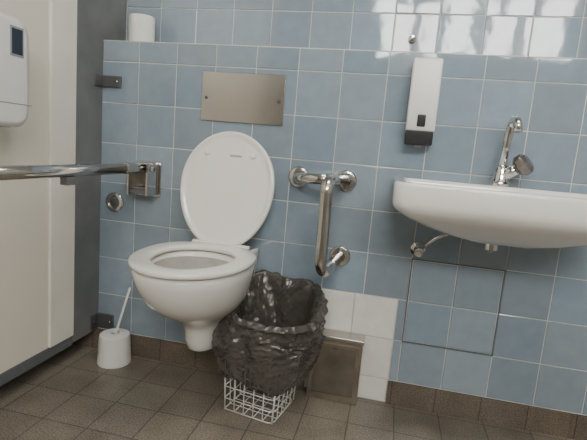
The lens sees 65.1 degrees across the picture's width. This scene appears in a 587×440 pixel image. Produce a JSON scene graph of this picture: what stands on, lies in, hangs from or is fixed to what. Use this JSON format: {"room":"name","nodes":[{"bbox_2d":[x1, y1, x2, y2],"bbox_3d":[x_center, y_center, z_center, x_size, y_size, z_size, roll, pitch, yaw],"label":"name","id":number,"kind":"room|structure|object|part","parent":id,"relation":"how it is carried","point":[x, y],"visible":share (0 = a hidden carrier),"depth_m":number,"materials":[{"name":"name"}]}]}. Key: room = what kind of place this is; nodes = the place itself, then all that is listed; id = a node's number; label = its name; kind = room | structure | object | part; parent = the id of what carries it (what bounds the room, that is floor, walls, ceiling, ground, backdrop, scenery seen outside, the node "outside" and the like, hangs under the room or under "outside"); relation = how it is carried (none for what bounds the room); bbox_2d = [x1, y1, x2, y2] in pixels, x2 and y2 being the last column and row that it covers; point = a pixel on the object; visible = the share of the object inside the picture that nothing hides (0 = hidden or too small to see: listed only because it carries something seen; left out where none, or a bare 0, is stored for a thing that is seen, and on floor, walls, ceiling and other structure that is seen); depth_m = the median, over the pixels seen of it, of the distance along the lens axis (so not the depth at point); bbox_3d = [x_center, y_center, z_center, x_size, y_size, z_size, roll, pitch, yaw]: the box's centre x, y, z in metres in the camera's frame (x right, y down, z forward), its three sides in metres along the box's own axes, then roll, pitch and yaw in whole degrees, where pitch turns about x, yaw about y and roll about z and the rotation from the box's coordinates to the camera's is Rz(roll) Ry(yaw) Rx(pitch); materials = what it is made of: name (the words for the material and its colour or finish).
{"room":"public restroom","nodes":[
{"label":"public restroom","id":0,"kind":"room"},
{"bbox_2d":[0,0,48,373],"bbox_3d":[-1.006,-0.446,0.551,0.026,2.085,1.924,7,9,12],"label":"wall","id":1,"kind":"structure","parent":0,"point":[23,202],"depth_m":1.46,"materials":[{"name":"beige laminate"}]},
{"bbox_2d":[0,12,31,126],"bbox_3d":[-0.812,-0.390,1.167,0.108,0.291,0.272,7,9,12],"label":"dispenser","id":2,"kind":"object","parent":1,"relation":"attached to","point":[14,59],"visible":1,"depth_m":1.23,"materials":[{"name":"white plastic"}]},
{"bbox_2d":[0,336,71,385],"bbox_3d":[-1.079,0.592,0.772,0.026,0.040,2.049,7,9,12],"label":"trim","id":3,"kind":"structure","parent":1,"relation":"attached to","point":[26,365],"depth_m":1.57,"materials":[{"name":"grey metal"}]},
{"bbox_2d":[48,0,76,347],"bbox_3d":[-0.783,-0.580,1.544,0.034,2.085,0.124,7,9,12],"label":"trim","id":4,"kind":"structure","parent":1,"relation":"attached to","point":[62,55],"depth_m":1.59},
{"bbox_2d":[0,344,573,439],"bbox_3d":[-0.415,0.872,0.276,4.165,0.100,3.700,7,9,12],"label":"floor","id":5,"kind":"structure","parent":0,"point":[67,395],"depth_m":1.55,"materials":[{"name":"tile"}]},
{"bbox_2d":[97,328,130,368],"bbox_3d":[-0.704,0.500,1.808,0.128,0.122,0.128,7,9,12],"label":"brush holder","id":6,"kind":"object","parent":5,"relation":"on","point":[114,350],"visible":0.96,"depth_m":1.76,"materials":[{"name":"white plastic"}]},
{"bbox_2d":[115,287,130,333],"bbox_3d":[-0.679,0.402,1.789,0.093,0.300,0.060,7,9,12],"label":"toilet brush","id":7,"kind":"object","parent":6,"relation":"in","point":[129,289],"visible":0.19,"depth_m":1.77,"materials":[{"name":"white plastic"}]},
{"bbox_2d":[224,377,295,424],"bbox_3d":[-0.109,0.549,1.584,0.200,0.186,0.197,8,9,22],"label":"wire basket","id":8,"kind":"object","parent":5,"relation":"on","point":[253,393],"visible":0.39,"depth_m":1.54,"materials":[{"name":"white metal"}]},
{"bbox_2d":[211,270,327,396],"bbox_3d":[-0.079,0.377,1.558,0.378,0.332,0.350,7,9,12],"label":"bag","id":9,"kind":"object","parent":8,"relation":"in","point":[272,341],"visible":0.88,"depth_m":1.45,"materials":[{"name":"black plastic"}]},
{"bbox_2d":[306,328,365,404],"bbox_3d":[0.148,0.529,1.665,0.195,0.248,0.069,7,9,12],"label":"bin","id":10,"kind":"object","parent":5,"relation":"on","point":[335,374],"visible":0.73,"depth_m":1.64,"materials":[{"name":"metal"}]},
{"bbox_3d":[0.143,0.538,1.643,0.147,0.177,0.005,7,9,12],"label":"door panel","id":11,"kind":"part","parent":10,"relation":"part of","materials":[{"name":"metal"}]},
{"bbox_3d":[0.143,0.538,1.642,0.167,0.197,0.007,7,9,12],"label":"door frame","id":12,"kind":"part","parent":10,"relation":"part of","materials":[{"name":"metal"}]},
{"bbox_3d":[0.158,0.415,1.647,0.195,0.016,0.069,7,9,12],"label":"lid","id":13,"kind":"part","parent":10,"relation":"part of","materials":[{"name":"metal"}]},
{"bbox_2d":[98,41,586,415],"bbox_3d":[-0.012,0.004,1.748,3.965,1.231,0.152,7,9,12],"label":"wall","id":14,"kind":"structure","parent":0,"point":[347,109],"depth_m":1.60,"materials":[{"name":"tile"}]},
{"bbox_2d":[0,160,161,196],"bbox_3d":[-0.653,-0.100,1.333,0.104,0.132,0.900,7,9,12],"label":"rail","id":15,"kind":"object","parent":14,"relation":"attached to","point":[143,177],"visible":1,"depth_m":1.45,"materials":[{"name":"metal"}]},
{"bbox_3d":[-0.571,-0.110,1.725,0.068,0.022,0.045,7,9,12],"label":"stop plate","id":16,"kind":"part","parent":15,"relation":"part of","materials":[{"name":"metal"}]},
{"bbox_3d":[-0.558,-0.157,1.760,0.088,0.117,0.009,7,9,12],"label":"wall plate","id":17,"kind":"part","parent":15,"relation":"part of","materials":[{"name":"metal"}]},
{"bbox_3d":[-0.557,-0.159,1.766,0.104,0.132,0.006,7,9,12],"label":"wall plate","id":18,"kind":"part","parent":15,"relation":"part of","materials":[{"name":"metal"}]},
{"bbox_2d":[72,0,126,341],"bbox_3d":[-0.743,-0.593,1.752,0.036,2.115,0.298,7,9,12],"label":"trim","id":19,"kind":"structure","parent":14,"relation":"attached to","point":[98,21],"depth_m":1.74,"materials":[{"name":"grey paint"}]},
{"bbox_2d":[90,312,113,329],"bbox_3d":[-0.778,0.417,1.870,0.074,0.060,0.050,7,9,12],"label":"bracket","id":20,"kind":"object","parent":14,"relation":"attached to","point":[103,320],"visible":0.93,"depth_m":1.88,"materials":[{"name":"metal"}]},
{"bbox_2d":[95,73,121,87],"bbox_3d":[-0.695,-0.523,1.725,0.082,0.041,0.050,7,9,12],"label":"bracket","id":21,"kind":"object","parent":14,"relation":"attached to","point":[101,80],"visible":1,"depth_m":1.74,"materials":[{"name":"metal"}]},
{"bbox_2d":[105,192,123,211],"bbox_3d":[-0.706,-0.070,1.808,0.078,0.078,0.012,7,9,12],"label":"valve","id":22,"kind":"object","parent":14,"relation":"attached to","point":[114,201],"visible":1,"depth_m":1.80,"materials":[{"name":"silver metal"}]},
{"bbox_2d":[72,328,304,387],"bbox_3d":[-0.981,0.473,1.945,2.105,0.087,0.009,7,9,12],"label":"baseboard","id":23,"kind":"structure","parent":14,"relation":"attached to","point":[141,346],"depth_m":1.84,"materials":[{"name":"tile"}]},
{"bbox_2d":[128,131,274,351],"bbox_3d":[-0.289,0.075,1.456,0.360,0.728,0.552,7,9,12],"label":"toilet","id":24,"kind":"object","parent":14,"relation":"attached to","point":[227,187],"visible":0.98,"depth_m":1.56,"materials":[{"name":"ceramic"}]},
{"bbox_3d":[-0.315,0.221,1.414,0.252,0.159,0.278,7,9,12],"label":"bowl interior","id":25,"kind":"part","parent":24,"relation":"part of","materials":[{"name":"ceramic"}]},
{"bbox_3d":[-0.306,0.118,1.399,0.360,0.020,0.423,7,9,12],"label":"seat","id":26,"kind":"part","parent":24,"relation":"part of","materials":[{"name":"plastic"}]},
{"bbox_3d":[-0.305,0.278,1.492,0.346,0.315,0.542,7,9,12],"label":"bowl","id":27,"kind":"part","parent":24,"relation":"part of","materials":[{"name":"ceramic"}]},
{"bbox_3d":[-0.238,-0.108,1.631,0.348,0.412,0.097,7,9,12],"label":"lid","id":28,"kind":"part","parent":24,"relation":"part of","materials":[{"name":"plastic"}]},
{"bbox_2d":[200,71,286,125],"bbox_3d":[-0.184,-0.436,1.645,0.313,0.175,0.008,7,9,12],"label":"flush plate","id":29,"kind":"object","parent":14,"relation":"attached to","point":[248,98],"visible":1,"depth_m":1.64,"materials":[{"name":"metal"}]},
{"bbox_2d":[288,166,356,276],"bbox_3d":[0.071,0.003,1.545,0.250,0.350,0.212,7,9,12],"label":"grab bar","id":30,"kind":"object","parent":14,"relation":"attached to","point":[345,180],"visible":1,"depth_m":1.47,"materials":[{"name":"metal"}]},
{"bbox_2d":[103,40,586,58],"bbox_3d":[0.039,-0.602,1.656,3.965,0.005,0.149,7,9,12],"label":"trim","id":31,"kind":"structure","parent":14,"relation":"attached to","point":[103,40],"depth_m":1.55,"materials":[{"name":"tile"}]},
{"bbox_2d":[129,13,154,41],"bbox_3d":[-0.580,-0.725,1.760,0.094,0.102,0.094,7,9,12],"label":"toilet roll","id":32,"kind":"object","parent":31,"relation":"on","point":[141,26],"visible":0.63,"depth_m":1.72,"materials":[{"name":"paper"}]},
{"bbox_2d":[404,57,443,147],"bbox_3d":[0.416,-0.372,1.480,0.090,0.275,0.087,7,9,12],"label":"soap dispenser","id":33,"kind":"object","parent":14,"relation":"attached to","point":[426,77],"visible":1,"depth_m":1.44,"materials":[{"name":"white plastic"}]},
{"bbox_2d":[410,233,447,256],"bbox_3d":[0.455,0.084,1.544,0.113,0.101,0.066,7,9,12],"label":"angle valve","id":34,"kind":"object","parent":14,"relation":"attached to","point":[418,249],"visible":0.99,"depth_m":1.53,"materials":[{"name":"silver metal"}]},
{"bbox_3d":[0.418,0.107,1.532,0.033,0.033,0.021,7,9,12],"label":"valve knob","id":35,"kind":"part","parent":34,"relation":"part of","materials":[{"name":"silver metal"}]},
{"bbox_2d":[401,258,505,356],"bbox_3d":[0.547,0.301,1.587,0.307,0.307,0.006,7,9,12],"label":"access panel","id":36,"kind":"object","parent":14,"relation":"attached to","point":[451,306],"visible":1,"depth_m":1.58,"materials":[{"name":"tile"}]},
{"bbox_2d":[386,380,586,439],"bbox_3d":[1.097,0.714,1.518,1.555,0.087,0.009,7,9,12],"label":"baseboard","id":37,"kind":"structure","parent":14,"relation":"attached to","point":[476,408],"depth_m":1.60,"materials":[{"name":"tile"}]},
{"bbox_2d":[392,176,586,252],"bbox_3d":[0.595,0.003,1.323,0.620,0.188,0.414,7,9,12],"label":"washbasin","id":38,"kind":"object","parent":14,"relation":"attached to","point":[490,215],"visible":1,"depth_m":1.16,"materials":[{"name":"ceramic"}]},
{"bbox_2d":[489,115,533,186],"bbox_3d":[0.682,-0.209,1.412,0.098,0.216,0.113,2,9,-15],"label":"tap","id":39,"kind":"object","parent":38,"relation":"on","point":[521,164],"visible":1,"depth_m":1.41,"materials":[{"name":"silver metal"}]},
{"bbox_3d":[0.661,-0.228,1.395,0.031,0.177,0.094,5,9,-2],"label":"spout","id":40,"kind":"part","parent":39,"relation":"part of","materials":[{"name":"silver metal"}]},
{"bbox_3d":[0.699,-0.168,1.398,0.065,0.063,0.059,-4,12,-44],"label":"handle","id":41,"kind":"part","parent":39,"relation":"part of","materials":[{"name":"silver metal"}]},
{"bbox_2d":[126,0,586,57],"bbox_3d":[0.129,-1.365,1.661,3.965,1.522,0.103,7,9,12],"label":"wall","id":42,"kind":"structure","parent":0,"point":[539,28],"depth_m":1.66,"materials":[{"name":"tile"}]},
{"bbox_2d":[408,35,415,43],"bbox_3d":[0.420,-0.641,1.629,0.028,0.028,0.027,7,9,12],"label":"wall hook","id":43,"kind":"object","parent":42,"relation":"attached to","point":[412,39],"visible":1,"depth_m":1.62,"materials":[{"name":"silver metal"}]},
{"bbox_3d":[0.420,-0.641,1.627,0.022,0.022,0.022,7,9,12],"label":"knob","id":44,"kind":"part","parent":43,"relation":"part of","materials":[{"name":"silver metal"}]}
]}

